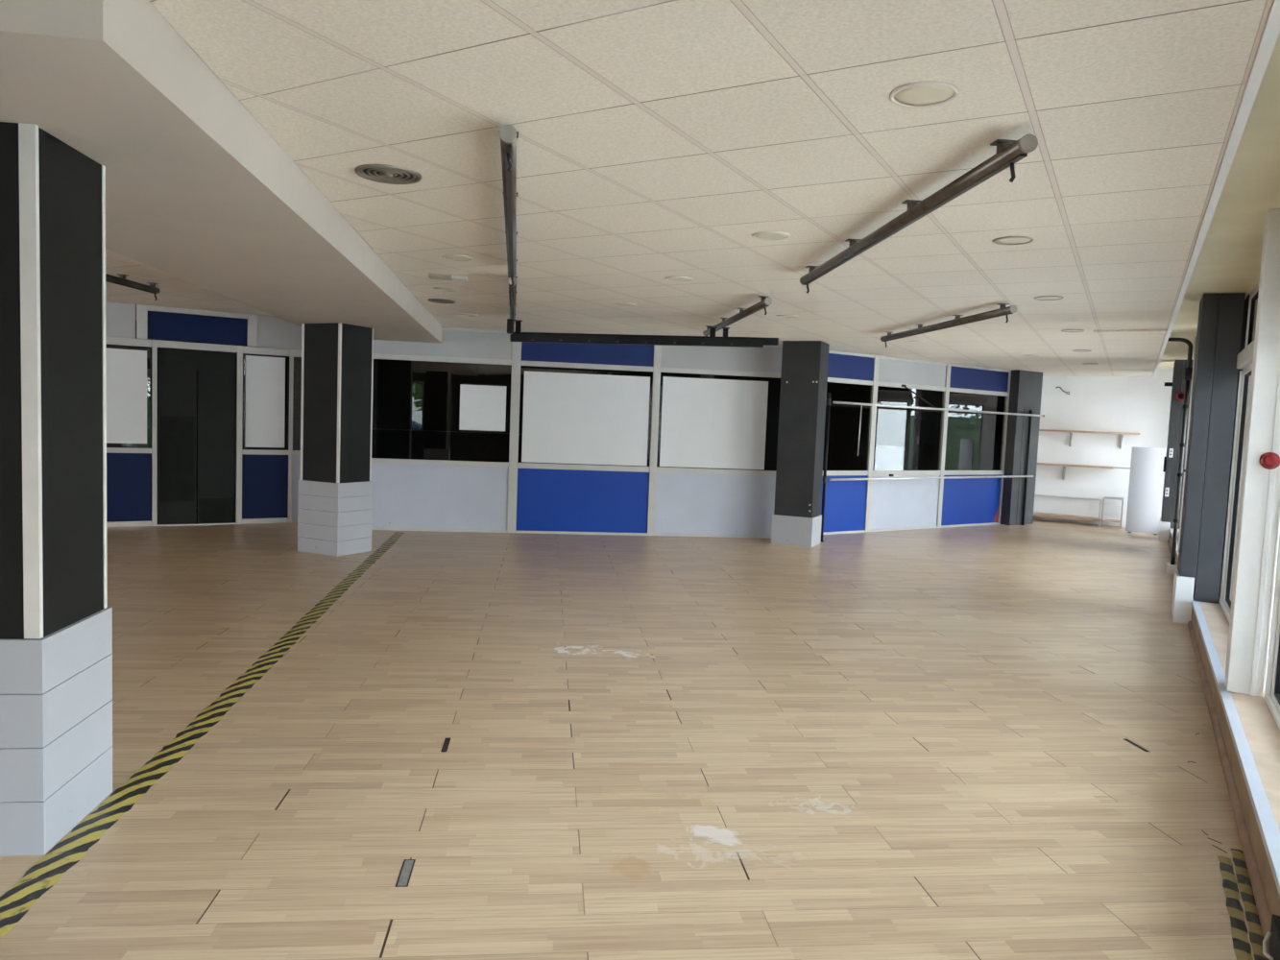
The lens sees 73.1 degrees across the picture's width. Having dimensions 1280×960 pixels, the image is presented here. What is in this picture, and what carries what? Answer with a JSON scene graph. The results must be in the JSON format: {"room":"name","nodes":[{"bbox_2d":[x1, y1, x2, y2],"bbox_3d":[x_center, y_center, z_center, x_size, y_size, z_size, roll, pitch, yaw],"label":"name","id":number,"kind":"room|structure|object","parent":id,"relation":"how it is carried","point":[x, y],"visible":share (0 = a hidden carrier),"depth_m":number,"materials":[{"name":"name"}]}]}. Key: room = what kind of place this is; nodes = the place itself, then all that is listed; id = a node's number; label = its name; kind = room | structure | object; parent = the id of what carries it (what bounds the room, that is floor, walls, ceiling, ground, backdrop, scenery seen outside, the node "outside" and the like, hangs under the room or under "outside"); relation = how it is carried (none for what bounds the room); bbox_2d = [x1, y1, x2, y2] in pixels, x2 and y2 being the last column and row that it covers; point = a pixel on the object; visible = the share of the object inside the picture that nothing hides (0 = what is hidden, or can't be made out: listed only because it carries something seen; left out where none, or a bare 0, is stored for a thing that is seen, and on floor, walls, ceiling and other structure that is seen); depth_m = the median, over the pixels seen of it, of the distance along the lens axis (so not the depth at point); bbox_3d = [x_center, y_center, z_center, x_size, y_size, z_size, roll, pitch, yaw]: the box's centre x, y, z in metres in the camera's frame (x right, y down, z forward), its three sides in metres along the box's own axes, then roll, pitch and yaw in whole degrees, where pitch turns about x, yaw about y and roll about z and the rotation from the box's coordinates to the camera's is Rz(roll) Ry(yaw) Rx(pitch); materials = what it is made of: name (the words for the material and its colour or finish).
{"room":"empty commercial space","nodes":[
{"label":"empty commercial space","id":0,"kind":"room"},
{"bbox_2d":[0,121,112,856],"bbox_3d":[-2.297,0.039,3.092,0.536,2.450,0.506,2,4,-8],"label":"column","id":1,"kind":"structure","parent":0,"point":[56,618],"depth_m":2.96,"materials":[{"name":"grey paint"}]},
{"bbox_2d":[105,248,275,320],"bbox_3d":[-7.187,-2.219,10.692,6.580,0.030,18.600,2,4,-8],"label":"ceiling","id":2,"kind":"structure","parent":0,"point":[175,292],"depth_m":9.39,"materials":[{"name":"paint"}]},
{"bbox_2d":[105,273,160,300],"bbox_3d":[-4.876,-1.851,8.146,0.076,0.168,1.151,2,4,0],"label":"rail","id":3,"kind":"object","parent":2,"relation":"attached to","point":[121,280],"visible":0.64,"depth_m":8.27,"materials":[{"name":"metal"}]},
{"bbox_2d":[106,320,301,511],"bbox_3d":[-7.957,-0.882,11.539,7.800,2.664,0.102,0,5,-31],"label":"wall","id":4,"kind":"structure","parent":0,"point":[297,395],"depth_m":12.75,"materials":[{"name":"paint"}]},
{"bbox_2d":[0,0,441,343],"bbox_3d":[-2.628,-1.649,6.528,1.405,0.410,9.125,2,4,-8],"label":"beam","id":5,"kind":"structure","parent":0,"point":[199,192],"depth_m":3.38,"materials":[{"name":"paint"}]},
{"bbox_2d":[297,322,373,556],"bbox_3d":[-3.304,-0.443,9.411,0.581,2.450,0.506,4,4,26],"label":"column","id":6,"kind":"structure","parent":0,"point":[335,511],"depth_m":9.22,"materials":[{"name":"grey paint"}]},
{"bbox_2d":[372,359,780,470],"bbox_3d":[-1.694,-0.844,14.558,10.600,2.655,0.150,2,4,-8],"label":"window","id":7,"kind":"structure","parent":0,"point":[407,395],"depth_m":14.24,"materials":[{"name":"glass"}]},
{"bbox_2d":[0,509,1255,959],"bbox_3d":[-3.836,0.804,9.713,17.900,0.120,31.000,5,5,29],"label":"floor","id":8,"kind":"structure","parent":0,"point":[899,744],"depth_m":4.03,"materials":[{"name":"brown wood"}]},
{"bbox_2d":[106,337,157,527],"bbox_3d":[-6.426,-0.579,10.553,0.919,2.316,0.072,0,5,-31],"label":"wall panel","id":9,"kind":"object","parent":8,"relation":"on","point":[129,470],"visible":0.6,"depth_m":10.69,"materials":[{"name":"laminate"},{"name":"white painted metal"},{"name":"blue painted panel"}]},
{"bbox_2d":[106,348,146,443],"bbox_3d":[-6.291,-1.023,10.586,0.437,1.148,0.002,0,5,-31],"label":"poster","id":10,"kind":"object","parent":9,"relation":"attached to","point":[126,369],"visible":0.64,"depth_m":10.58,"materials":[{"name":"grey paper"}]},
{"bbox_2d":[157,339,237,526],"bbox_3d":[-5.647,-0.581,11.027,0.901,2.316,0.084,0,5,-31],"label":"door","id":11,"kind":"structure","parent":8,"relation":"on","point":[177,369],"depth_m":11.02,"materials":[{"name":"metal"}]},
{"bbox_2d":[0,531,404,938],"bbox_3d":[-2.347,1.081,5.682,0.145,0.007,11.000,2,4,-8],"label":"tape","id":12,"kind":"object","parent":8,"relation":"on","point":[14,904],"visible":1,"depth_m":3.56,"materials":[{"name":"yellow plastic"}]},
{"bbox_2d":[235,345,293,524],"bbox_3d":[-4.960,-0.582,11.427,0.684,2.316,0.072,0,5,-31],"label":"wall panel","id":13,"kind":"object","parent":8,"relation":"on","point":[264,477],"visible":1,"depth_m":11.44,"materials":[{"name":"laminate"},{"name":"white painted metal"},{"name":"blue painted panel"}]},
{"bbox_2d":[244,355,285,447],"bbox_3d":[-4.939,-1.027,11.392,0.478,1.194,0.003,0,5,-31],"label":"poster","id":14,"kind":"object","parent":13,"relation":"attached to","point":[265,375],"visible":1,"depth_m":11.39,"materials":[{"name":"grey paper"}]},
{"bbox_2d":[291,349,301,522],"bbox_3d":[-4.239,-0.584,11.856,0.990,2.315,0.060,0,5,-31],"label":"wall panel","id":15,"kind":"object","parent":8,"relation":"on","point":[297,353],"visible":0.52,"depth_m":11.66,"materials":[{"name":"white laminate"}]},
{"bbox_2d":[395,859,415,887],"bbox_3d":[-0.797,1.337,2.942,0.040,0.001,0.176,2,4,-6],"label":"floor slot","id":16,"kind":"object","parent":8,"relation":"on","point":[407,866],"visible":1,"depth_m":2.94,"materials":[{"name":"grey metal"}]},
{"bbox_2d":[440,737,451,751],"bbox_3d":[-0.917,1.252,4.085,0.026,0.001,0.176,2,4,-6],"label":"floor slot","id":17,"kind":"object","parent":8,"relation":"on","point":[447,739],"visible":1,"depth_m":4.09,"materials":[{"name":"black metal"}]},
{"bbox_2d":[371,327,521,532],"bbox_3d":[-2.873,-0.661,11.246,2.566,2.662,0.070,2,4,-8],"label":"wall panel","id":18,"kind":"object","parent":8,"relation":"on","point":[409,495],"visible":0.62,"depth_m":11.31,"materials":[{"name":"white laminate"}]},
{"bbox_2d":[458,384,506,431],"bbox_3d":[-2.060,-0.945,11.332,0.594,0.590,0.002,2,4,-8],"label":"poster","id":19,"kind":"object","parent":18,"relation":"attached to","point":[482,407],"visible":1,"depth_m":11.33,"materials":[{"name":"grey paper"}]},
{"bbox_2d":[371,428,760,528],"bbox_3d":[-1.091,0.024,12.211,5.700,1.300,0.480,2,4,-8],"label":"countertop","id":20,"kind":"structure","parent":8,"relation":"on","point":[387,444],"depth_m":11.75,"materials":[{"name":"black laminate"}]},
{"bbox_2d":[515,331,661,535],"bbox_3d":[-0.681,-0.597,11.551,1.858,2.662,0.070,2,4,-8],"label":"wall panel","id":21,"kind":"object","parent":8,"relation":"on","point":[552,498],"visible":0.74,"depth_m":11.56,"materials":[{"name":"blue laminate"}]},
{"bbox_2d":[521,371,650,465],"bbox_3d":[-0.718,-0.811,11.526,1.678,1.200,0.002,2,4,-8],"label":"poster","id":22,"kind":"object","parent":21,"relation":"on","point":[567,418],"visible":1,"depth_m":11.52,"materials":[{"name":"grey paper"}]},
{"bbox_2d":[653,344,782,538],"bbox_3d":[1.217,-0.541,11.816,1.972,2.662,0.061,2,4,-8],"label":"wall panel","id":23,"kind":"object","parent":8,"relation":"on","point":[690,502],"visible":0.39,"depth_m":11.80,"materials":[{"name":"white laminate"}]},
{"bbox_2d":[659,376,768,469],"bbox_3d":[1.011,-0.766,11.766,1.457,1.213,0.002,2,4,-8],"label":"poster","id":24,"kind":"object","parent":23,"relation":"on","point":[707,422],"visible":1,"depth_m":11.76,"materials":[{"name":"grey paper"}]},
{"bbox_2d":[821,392,831,541],"bbox_3d":[2.524,-0.169,11.767,0.071,2.030,0.071,0,5,-34],"label":"upright","id":25,"kind":"object","parent":8,"relation":"on","point":[829,399],"visible":0.87,"depth_m":11.75,"materials":[{"name":"black paint"}]},
{"bbox_2d":[828,474,1034,481],"bbox_3d":[4.712,-0.060,13.364,5.360,0.086,0.058,-1,5,-37],"label":"rail","id":26,"kind":"object","parent":25,"relation":"attached to","point":[896,477],"visible":1,"depth_m":12.92,"materials":[{"name":"metal"}]},
{"bbox_2d":[832,385,1044,456],"bbox_3d":[4.800,-0.888,13.398,5.560,1.045,0.093,-1,5,-37],"label":"rail","id":27,"kind":"object","parent":25,"relation":"attached to","point":[905,386],"visible":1,"depth_m":12.82,"materials":[{"name":"metal"}]},
{"bbox_2d":[820,350,879,534],"bbox_3d":[2.905,-0.532,12.644,1.496,2.662,0.070,0,5,-34],"label":"wall panel","id":28,"kind":"object","parent":8,"relation":"on","point":[852,377],"visible":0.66,"depth_m":12.78,"materials":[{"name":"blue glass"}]},
{"bbox_2d":[869,356,951,531],"bbox_3d":[4.234,-0.543,13.546,1.712,2.662,0.070,0,5,-34],"label":"wall panel","id":29,"kind":"object","parent":8,"relation":"on","point":[908,442],"visible":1,"depth_m":13.54,"materials":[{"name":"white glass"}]},
{"bbox_2d":[941,363,1011,528],"bbox_3d":[5.620,-0.555,14.488,1.636,2.662,0.070,0,5,-34],"label":"wall panel","id":30,"kind":"object","parent":8,"relation":"on","point":[976,444],"visible":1,"depth_m":14.48,"materials":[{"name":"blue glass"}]},
{"bbox_2d":[1020,410,1032,525],"bbox_3d":[6.700,-0.211,14.965,0.071,1.995,0.071,0,5,-34],"label":"upright","id":31,"kind":"object","parent":8,"relation":"on","point":[1030,411],"visible":0.93,"depth_m":14.95,"materials":[{"name":"black paint"}]},
{"bbox_2d":[1033,494,1102,526],"bbox_3d":[7.678,0.534,15.717,1.270,0.480,0.300,5,5,29],"label":"rack","id":32,"kind":"object","parent":8,"relation":"on","point":[1055,516],"visible":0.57,"depth_m":15.55,"materials":[{"name":"white metal"}]},
{"bbox_2d":[1033,512,1101,521],"bbox_3d":[7.673,0.664,15.727,1.270,0.050,0.300,5,5,29],"label":"shelf","id":33,"kind":"object","parent":32,"relation":"attached to","point":[1055,516],"depth_m":15.58,"materials":[{"name":"brown wood"}]},
{"bbox_2d":[1100,496,1123,529],"bbox_3d":[8.345,0.570,15.271,0.322,0.523,0.322,5,5,29],"label":"metal stand","id":34,"kind":"object","parent":8,"relation":"on","point":[1103,497],"visible":1,"depth_m":15.19,"materials":[{"name":"grey metal"}]},
{"bbox_2d":[1102,518,1120,523],"bbox_3d":[8.339,0.721,15.282,0.274,0.020,0.322,5,5,29],"label":"shelf","id":35,"kind":"object","parent":34,"relation":"attached to","point":[1108,520],"depth_m":15.19,"materials":[{"name":"brown wood"}]},
{"bbox_2d":[1124,739,1149,751],"bbox_3d":[2.550,1.363,4.441,0.022,0.001,0.176,2,4,-6],"label":"floor slot","id":36,"kind":"object","parent":8,"relation":"on","point":[1127,740],"visible":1,"depth_m":4.44,"materials":[{"name":"grey metal"}]},
{"bbox_2d":[1125,447,1165,535],"bbox_3d":[8.403,0.178,14.365,0.490,1.435,0.160,5,5,29],"label":"display board","id":37,"kind":"object","parent":8,"relation":"on","point":[1147,465],"visible":0.94,"depth_m":14.35,"materials":[{"name":"metal"}]},
{"bbox_2d":[1165,337,1192,574],"bbox_3d":[6.281,-0.287,10.208,0.301,2.778,0.240,5,5,29],"label":"riser pipe","id":38,"kind":"object","parent":8,"relation":"on","point":[1170,567],"visible":0.94,"depth_m":10.14,"materials":[{"name":"metal"}]},
{"bbox_2d":[1216,855,1253,959],"bbox_3d":[1.776,1.465,2.519,0.049,0.006,1.750,5,5,30],"label":"tape","id":39,"kind":"object","parent":8,"relation":"on","point":[1239,930],"visible":1,"depth_m":2.90,"materials":[{"name":"yellow plastic"}]},
{"bbox_2d":[1230,848,1269,959],"bbox_3d":[1.825,1.468,2.509,0.046,0.006,1.920,5,5,30],"label":"tape","id":40,"kind":"object","parent":8,"relation":"on","point":[1256,935],"visible":0.98,"depth_m":2.94,"materials":[{"name":"plastic"}]},
{"bbox_2d":[148,0,1273,376],"bbox_3d":[-3.518,-1.773,7.451,14.132,0.030,27.600,5,5,29],"label":"ceiling","id":41,"kind":"structure","parent":0,"point":[656,137],"depth_m":3.43,"materials":[{"name":"tile"}]},
{"bbox_2d":[354,164,421,184],"bbox_3d":[-1.169,-1.417,4.014,0.300,0.016,0.300,5,5,29],"label":"ceiling vent","id":42,"kind":"object","parent":41,"relation":"in","point":[388,174],"visible":1,"depth_m":4.01,"materials":[{"name":"metal"}]},
{"bbox_2d":[427,298,456,303],"bbox_3d":[-1.956,-1.764,8.527,0.270,0.016,0.270,5,5,29],"label":"ceiling vent","id":43,"kind":"object","parent":41,"relation":"in","point":[438,301],"visible":1,"depth_m":8.51,"materials":[{"name":"metal"}]},
{"bbox_2d":[433,287,458,291],"bbox_3d":[-1.737,-1.702,7.716,0.216,0.009,0.216,5,5,29],"label":"recessed light","id":44,"kind":"object","parent":41,"relation":"in","point":[445,289],"visible":1,"depth_m":7.71,"materials":[{"name":"white plastic"}]},
{"bbox_2d":[434,288,456,290],"bbox_3d":[-1.737,-1.704,7.716,0.186,0.004,0.186,5,5,29],"label":"diffuser","id":45,"kind":"object","parent":44,"relation":"attached to","point":[438,289],"depth_m":7.71,"materials":[{"name":"white plastic"}]},
{"bbox_2d":[428,273,467,281],"bbox_3d":[-1.542,-1.630,6.951,0.300,0.030,0.120,2,4,-8],"label":"recessed light","id":46,"kind":"object","parent":41,"relation":"in","point":[440,277],"visible":1,"depth_m":6.90,"materials":[{"name":"white plastic"}]},
{"bbox_2d":[441,254,472,261],"bbox_3d":[-1.295,-1.573,6.117,0.216,0.009,0.216,5,5,29],"label":"recessed light","id":47,"kind":"object","parent":41,"relation":"in","point":[455,257],"visible":1,"depth_m":6.11,"materials":[{"name":"white plastic"}]},
{"bbox_2d":[443,255,470,260],"bbox_3d":[-1.295,-1.575,6.117,0.186,0.004,0.186,5,5,29],"label":"diffuser","id":48,"kind":"object","parent":47,"relation":"attached to","point":[449,257],"depth_m":6.11,"materials":[{"name":"white plastic"}]},
{"bbox_2d":[458,313,478,316],"bbox_3d":[-1.923,-1.846,9.671,0.216,0.009,0.216,5,5,29],"label":"recessed light","id":49,"kind":"object","parent":41,"relation":"in","point":[466,315],"visible":1,"depth_m":9.68,"materials":[{"name":"white plastic"}]},
{"bbox_2d":[499,124,518,286],"bbox_3d":[-0.712,-1.374,4.754,0.077,0.168,3.191,2,4,-8],"label":"rail","id":50,"kind":"object","parent":41,"relation":"attached to","point":[508,134],"visible":1,"depth_m":3.88,"materials":[{"name":"metal"}]},
{"bbox_2d":[507,275,517,329],"bbox_3d":[-1.202,-1.632,8.156,0.078,0.168,2.973,2,4,-9],"label":"rail","id":51,"kind":"object","parent":41,"relation":"attached to","point":[513,292],"visible":0.83,"depth_m":7.46,"materials":[{"name":"metal"}]},
{"bbox_2d":[507,318,778,347],"bbox_3d":[0.025,-1.482,8.852,2.781,0.230,0.131,2,4,2],"label":"bar","id":52,"kind":"object","parent":51,"relation":"hanging from","point":[712,340],"visible":1,"depth_m":8.82,"materials":[{"name":"black paint"}]},
{"bbox_2d":[613,302,636,306],"bbox_3d":[-0.142,-1.676,8.242,0.216,0.009,0.216,5,5,29],"label":"recessed light","id":53,"kind":"object","parent":41,"relation":"in","point":[615,303],"visible":1,"depth_m":8.23,"materials":[{"name":"white plastic"}]},
{"bbox_2d":[615,303,634,305],"bbox_3d":[-0.142,-1.678,8.242,0.186,0.004,0.186,5,5,29],"label":"diffuser","id":54,"kind":"object","parent":53,"relation":"attached to","point":[615,303],"depth_m":8.25,"materials":[{"name":"white plastic"}]},
{"bbox_2d":[664,276,693,282],"bbox_3d":[0.299,-1.547,6.649,0.216,0.009,0.216,5,5,29],"label":"recessed light","id":55,"kind":"object","parent":41,"relation":"in","point":[670,278],"visible":1,"depth_m":6.64,"materials":[{"name":"white plastic"}]},
{"bbox_2d":[667,277,690,280],"bbox_3d":[0.299,-1.549,6.649,0.186,0.004,0.186,5,5,29],"label":"diffuser","id":56,"kind":"object","parent":55,"relation":"attached to","point":[668,278],"depth_m":6.64,"materials":[{"name":"white plastic"}]},
{"bbox_2d":[702,295,772,336],"bbox_3d":[0.919,-1.583,8.645,0.076,0.168,2.833,2,4,-7],"label":"rail","id":57,"kind":"object","parent":41,"relation":"attached to","point":[764,302],"visible":0.91,"depth_m":8.11,"materials":[{"name":"metal"}]},
{"bbox_2d":[751,231,790,241],"bbox_3d":[0.759,-1.414,5.006,0.216,0.009,0.216,5,5,29],"label":"recessed light","id":58,"kind":"object","parent":41,"relation":"in","point":[761,235],"visible":1,"depth_m":5.00,"materials":[{"name":"white plastic"}]},
{"bbox_2d":[754,233,787,239],"bbox_3d":[0.759,-1.416,5.005,0.186,0.004,0.186,5,5,29],"label":"diffuser","id":59,"kind":"object","parent":58,"relation":"attached to","point":[757,235],"depth_m":5.01,"materials":[{"name":"white plastic"}]},
{"bbox_2d":[776,314,797,317],"bbox_3d":[1.478,-1.642,8.666,0.216,0.009,0.216,5,5,29],"label":"recessed light","id":60,"kind":"object","parent":41,"relation":"in","point":[779,316],"visible":1,"depth_m":8.66,"materials":[{"name":"white plastic"}]},
{"bbox_2d":[799,133,1038,293],"bbox_3d":[1.272,-1.286,4.601,0.076,0.168,3.098,2,4,-4],"label":"rail","id":61,"kind":"object","parent":41,"relation":"attached to","point":[1008,153],"visible":1,"depth_m":3.79,"materials":[{"name":"metal"}]},
{"bbox_2d":[889,80,959,108],"bbox_3d":[0.925,-1.254,2.817,0.216,0.009,0.216,5,5,29],"label":"recessed light","id":62,"kind":"object","parent":41,"relation":"in","point":[919,94],"visible":1,"depth_m":2.81,"materials":[{"name":"white plastic"}]},
{"bbox_2d":[893,84,953,105],"bbox_3d":[0.925,-1.256,2.817,0.186,0.004,0.186,5,5,29],"label":"diffuser","id":63,"kind":"object","parent":62,"relation":"attached to","point":[906,94],"depth_m":2.81,"materials":[{"name":"white plastic"}]},
{"bbox_2d":[880,303,1017,347],"bbox_3d":[2.936,-1.495,8.522,0.076,0.168,2.809,2,4,-6],"label":"rail","id":64,"kind":"object","parent":41,"relation":"attached to","point":[1003,310],"visible":1,"depth_m":8.10,"materials":[{"name":"metal"}]},
{"bbox_2d":[991,236,1034,245],"bbox_3d":[2.108,-1.353,4.886,0.216,0.009,0.216,5,5,29],"label":"recessed light","id":65,"kind":"object","parent":41,"relation":"in","point":[1007,240],"visible":1,"depth_m":4.88,"materials":[{"name":"white plastic"}]},
{"bbox_2d":[995,238,1030,243],"bbox_3d":[2.109,-1.355,4.885,0.186,0.004,0.186,5,5,29],"label":"diffuser","id":66,"kind":"object","parent":65,"relation":"attached to","point":[998,240],"depth_m":4.89,"materials":[{"name":"white plastic"}]},
{"bbox_2d":[1034,295,1063,300],"bbox_3d":[3.251,-1.447,6.876,0.216,0.009,0.216,5,5,29],"label":"recessed light","id":67,"kind":"object","parent":41,"relation":"in","point":[1041,298],"visible":1,"depth_m":6.87,"materials":[{"name":"white plastic"}]},
{"bbox_2d":[1036,296,1061,299],"bbox_3d":[3.251,-1.449,6.876,0.186,0.004,0.186,5,5,29],"label":"diffuser","id":68,"kind":"object","parent":67,"relation":"attached to","point":[1037,298],"depth_m":6.87,"materials":[{"name":"white plastic"}]},
{"bbox_2d":[1061,329,1084,332],"bbox_3d":[4.472,-1.544,8.932,0.216,0.009,0.216,5,5,29],"label":"recessed light","id":69,"kind":"object","parent":41,"relation":"in","point":[1063,330],"visible":1,"depth_m":8.93,"materials":[{"name":"white plastic"}]},
{"bbox_2d":[1072,349,1091,351],"bbox_3d":[5.615,-1.642,10.972,0.216,0.009,0.216,5,5,29],"label":"recessed light","id":70,"kind":"object","parent":41,"relation":"in","point":[1074,350],"visible":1,"depth_m":10.96,"materials":[{"name":"white plastic"}]},
{"bbox_2d":[1093,329,1167,334],"bbox_3d":[4.961,-1.504,8.747,0.648,0.021,0.180,5,5,29],"label":"trim","id":71,"kind":"structure","parent":41,"relation":"attached to","point":[1111,331],"depth_m":8.70,"materials":[{"name":"metal"}]},
{"bbox_2d":[1152,0,1279,377],"bbox_3d":[2.391,-1.321,3.539,0.034,0.162,26.620,5,5,29],"label":"trim","id":72,"kind":"structure","parent":41,"relation":"attached to","point":[1271,30],"depth_m":3.02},
{"bbox_2d":[771,340,829,547],"bbox_3d":[2.139,-0.481,11.470,0.541,2.664,0.506,4,4,25],"label":"column","id":73,"kind":"structure","parent":0,"point":[796,519],"depth_m":11.26,"materials":[{"name":"grey paint"}]},
{"bbox_2d":[1000,369,1042,525],"bbox_3d":[6.628,-0.558,15.085,0.700,2.663,0.267,0,5,-34],"label":"column","id":74,"kind":"structure","parent":0,"point":[1026,386],"depth_m":14.91,"materials":[{"name":"grey paint"}]},
{"bbox_2d":[1033,367,1173,527],"bbox_3d":[8.156,-0.684,15.681,3.250,2.950,0.150,5,5,29],"label":"wall","id":75,"kind":"structure","parent":0,"point":[1134,404],"depth_m":15.57,"materials":[{"name":"white paint"}]},
{"bbox_2d":[1037,462,1113,480],"bbox_3d":[7.775,-0.138,15.664,1.400,0.294,0.299,5,5,29],"label":"wall shelf","id":76,"kind":"object","parent":75,"relation":"attached to","point":[1045,464],"visible":0.87,"depth_m":15.55,"materials":[{"name":"brown wood"}]},
{"bbox_2d":[1038,429,1140,448],"bbox_3d":[7.960,-0.738,15.530,1.770,0.294,0.299,5,5,29],"label":"wall shelf","id":77,"kind":"object","parent":75,"relation":"attached to","point":[1051,430],"visible":0.91,"depth_m":15.35,"materials":[{"name":"brown wood"}]},
{"bbox_2d":[1158,360,1193,541],"bbox_3d":[8.433,-0.455,13.558,0.316,2.813,0.518,5,5,30],"label":"column","id":78,"kind":"structure","parent":0,"point":[1178,382],"depth_m":13.38,"materials":[{"name":"grey paint"}]},
{"bbox_2d":[1162,457,1166,472],"bbox_3d":[8.271,-0.248,13.615,0.028,0.240,0.200,5,5,30],"label":"box","id":79,"kind":"object","parent":78,"relation":"attached to","point":[1165,458],"visible":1,"depth_m":13.53,"materials":[{"name":"paint"}]},
{"bbox_2d":[1164,487,1169,496],"bbox_3d":[8.197,0.188,13.435,0.050,0.140,0.016,5,5,30],"label":"wall switch","id":80,"kind":"object","parent":78,"relation":"attached to","point":[1167,489],"visible":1,"depth_m":13.43,"materials":[{"name":"plastic"}]},
{"bbox_2d":[1164,382,1172,386],"bbox_3d":[8.209,-1.486,13.418,0.108,0.060,0.060,5,5,30],"label":"bracket","id":81,"kind":"object","parent":78,"relation":"attached to","point":[1166,383],"visible":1,"depth_m":13.40,"materials":[{"name":"metal"}]},
{"bbox_2d":[1168,448,1173,458],"bbox_3d":[8.230,-0.420,13.388,0.050,0.140,0.016,5,5,30],"label":"wall switch","id":82,"kind":"object","parent":78,"relation":"attached to","point":[1171,449],"visible":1,"depth_m":13.38,"materials":[{"name":"plastic"}]},
{"bbox_2d":[1175,390,1184,401],"bbox_3d":[8.316,-1.292,13.287,0.138,0.152,0.034,5,5,30],"label":"fire alarm","id":83,"kind":"object","parent":78,"relation":"attached to","point":[1179,396],"visible":0.88,"depth_m":13.29,"materials":[{"name":"red plastic"}]},
{"bbox_2d":[1171,292,1245,624],"bbox_3d":[4.939,-0.170,7.533,0.316,2.813,0.518,5,5,30],"label":"column","id":84,"kind":"structure","parent":0,"point":[1197,572],"depth_m":7.32,"materials":[{"name":"grey paint"}]},
{"bbox_2d":[1158,31,1279,367],"bbox_3d":[2.904,-1.462,3.805,0.900,0.120,27.600,5,5,29],"label":"ceiling","id":85,"kind":"structure","parent":0,"point":[1229,259],"depth_m":4.79,"materials":[{"name":"paint"}]},
{"bbox_2d":[1168,531,1279,916],"bbox_3d":[4.292,1.199,6.451,0.203,0.184,19.750,5,5,30],"label":"wall","id":86,"kind":"structure","parent":0,"point":[1267,877],"depth_m":3.65,"materials":[{"name":"brown wood"}]},
{"bbox_2d":[1167,539,1271,959],"bbox_3d":[3.722,1.304,5.705,0.035,0.034,17.880,5,5,30],"label":"baseboard","id":87,"kind":"structure","parent":86,"relation":"attached to","point":[1264,912],"depth_m":3.66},
{"bbox_2d":[1169,523,1279,897],"bbox_3d":[4.226,1.100,6.485,0.060,0.032,19.750,5,5,30],"label":"window sill","id":88,"kind":"structure","parent":86,"relation":"attached to","point":[1269,833],"depth_m":3.73,"materials":[{"name":"grey metal"}]},
{"bbox_2d":[1177,337,1196,554],"bbox_3d":[6.533,-0.401,10.312,0.038,2.590,0.036,5,5,29],"label":"pipe","id":89,"kind":"object","parent":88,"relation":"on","point":[1195,337],"visible":0.52,"depth_m":10.30,"materials":[{"name":"grey metal"}]},
{"bbox_2d":[1177,529,1279,832],"bbox_3d":[4.341,1.103,6.418,0.216,0.016,19.750,5,5,30],"label":"sill","id":90,"kind":"structure","parent":86,"relation":"on","point":[1261,730],"depth_m":4.21,"materials":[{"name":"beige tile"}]},
{"bbox_2d":[1224,208,1279,698],"bbox_3d":[3.435,-0.128,4.645,0.290,2.609,0.223,5,5,30],"label":"window post","id":91,"kind":"object","parent":90,"relation":"on","point":[1259,515],"depth_m":4.65,"materials":[{"name":"white metal"}]},
{"bbox_2d":[1262,914,1279,959],"bbox_3d":[1.693,1.392,2.235,0.050,0.114,0.900,5,5,30],"label":"box","id":92,"kind":"object","parent":86,"relation":"attached to","point":[1273,935],"visible":1,"depth_m":2.57,"materials":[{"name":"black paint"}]},
{"bbox_2d":[1264,532,1279,730],"bbox_3d":[2.679,-0.051,3.226,0.131,2.621,3.060,5,5,30],"label":"window","id":93,"kind":"structure","parent":86,"relation":"in","point":[1272,682],"depth_m":4.58,"materials":[{"name":"black paint"}]},
{"bbox_2d":[1218,294,1249,596],"bbox_3d":[5.170,-0.257,7.469,0.070,2.612,0.450,5,5,30],"label":"wall","id":94,"kind":"structure","parent":0,"point":[1246,301],"depth_m":7.52,"materials":[{"name":"paint"}]},
{"bbox_2d":[1219,280,1259,622],"bbox_3d":[4.289,-0.182,5.994,0.130,2.621,2.950,5,5,30],"label":"window","id":95,"kind":"structure","parent":94,"relation":"in","point":[1244,358],"depth_m":7.18,"materials":[{"name":"black paint"}]},
{"bbox_3d":[-9.401,-1.943,8.674,2.390,0.406,0.080,0,5,-31],"label":"wall","id":96,"kind":"structure","parent":0,"visible":0},
{"bbox_2d":[105,301,301,350],"bbox_3d":[-6.059,-1.942,10.645,5.350,0.417,0.060,0,5,-31],"label":"fascia","id":97,"kind":"object","parent":96,"relation":"attached to","point":[153,322],"visible":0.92,"depth_m":10.92,"materials":[{"name":"white paint"}]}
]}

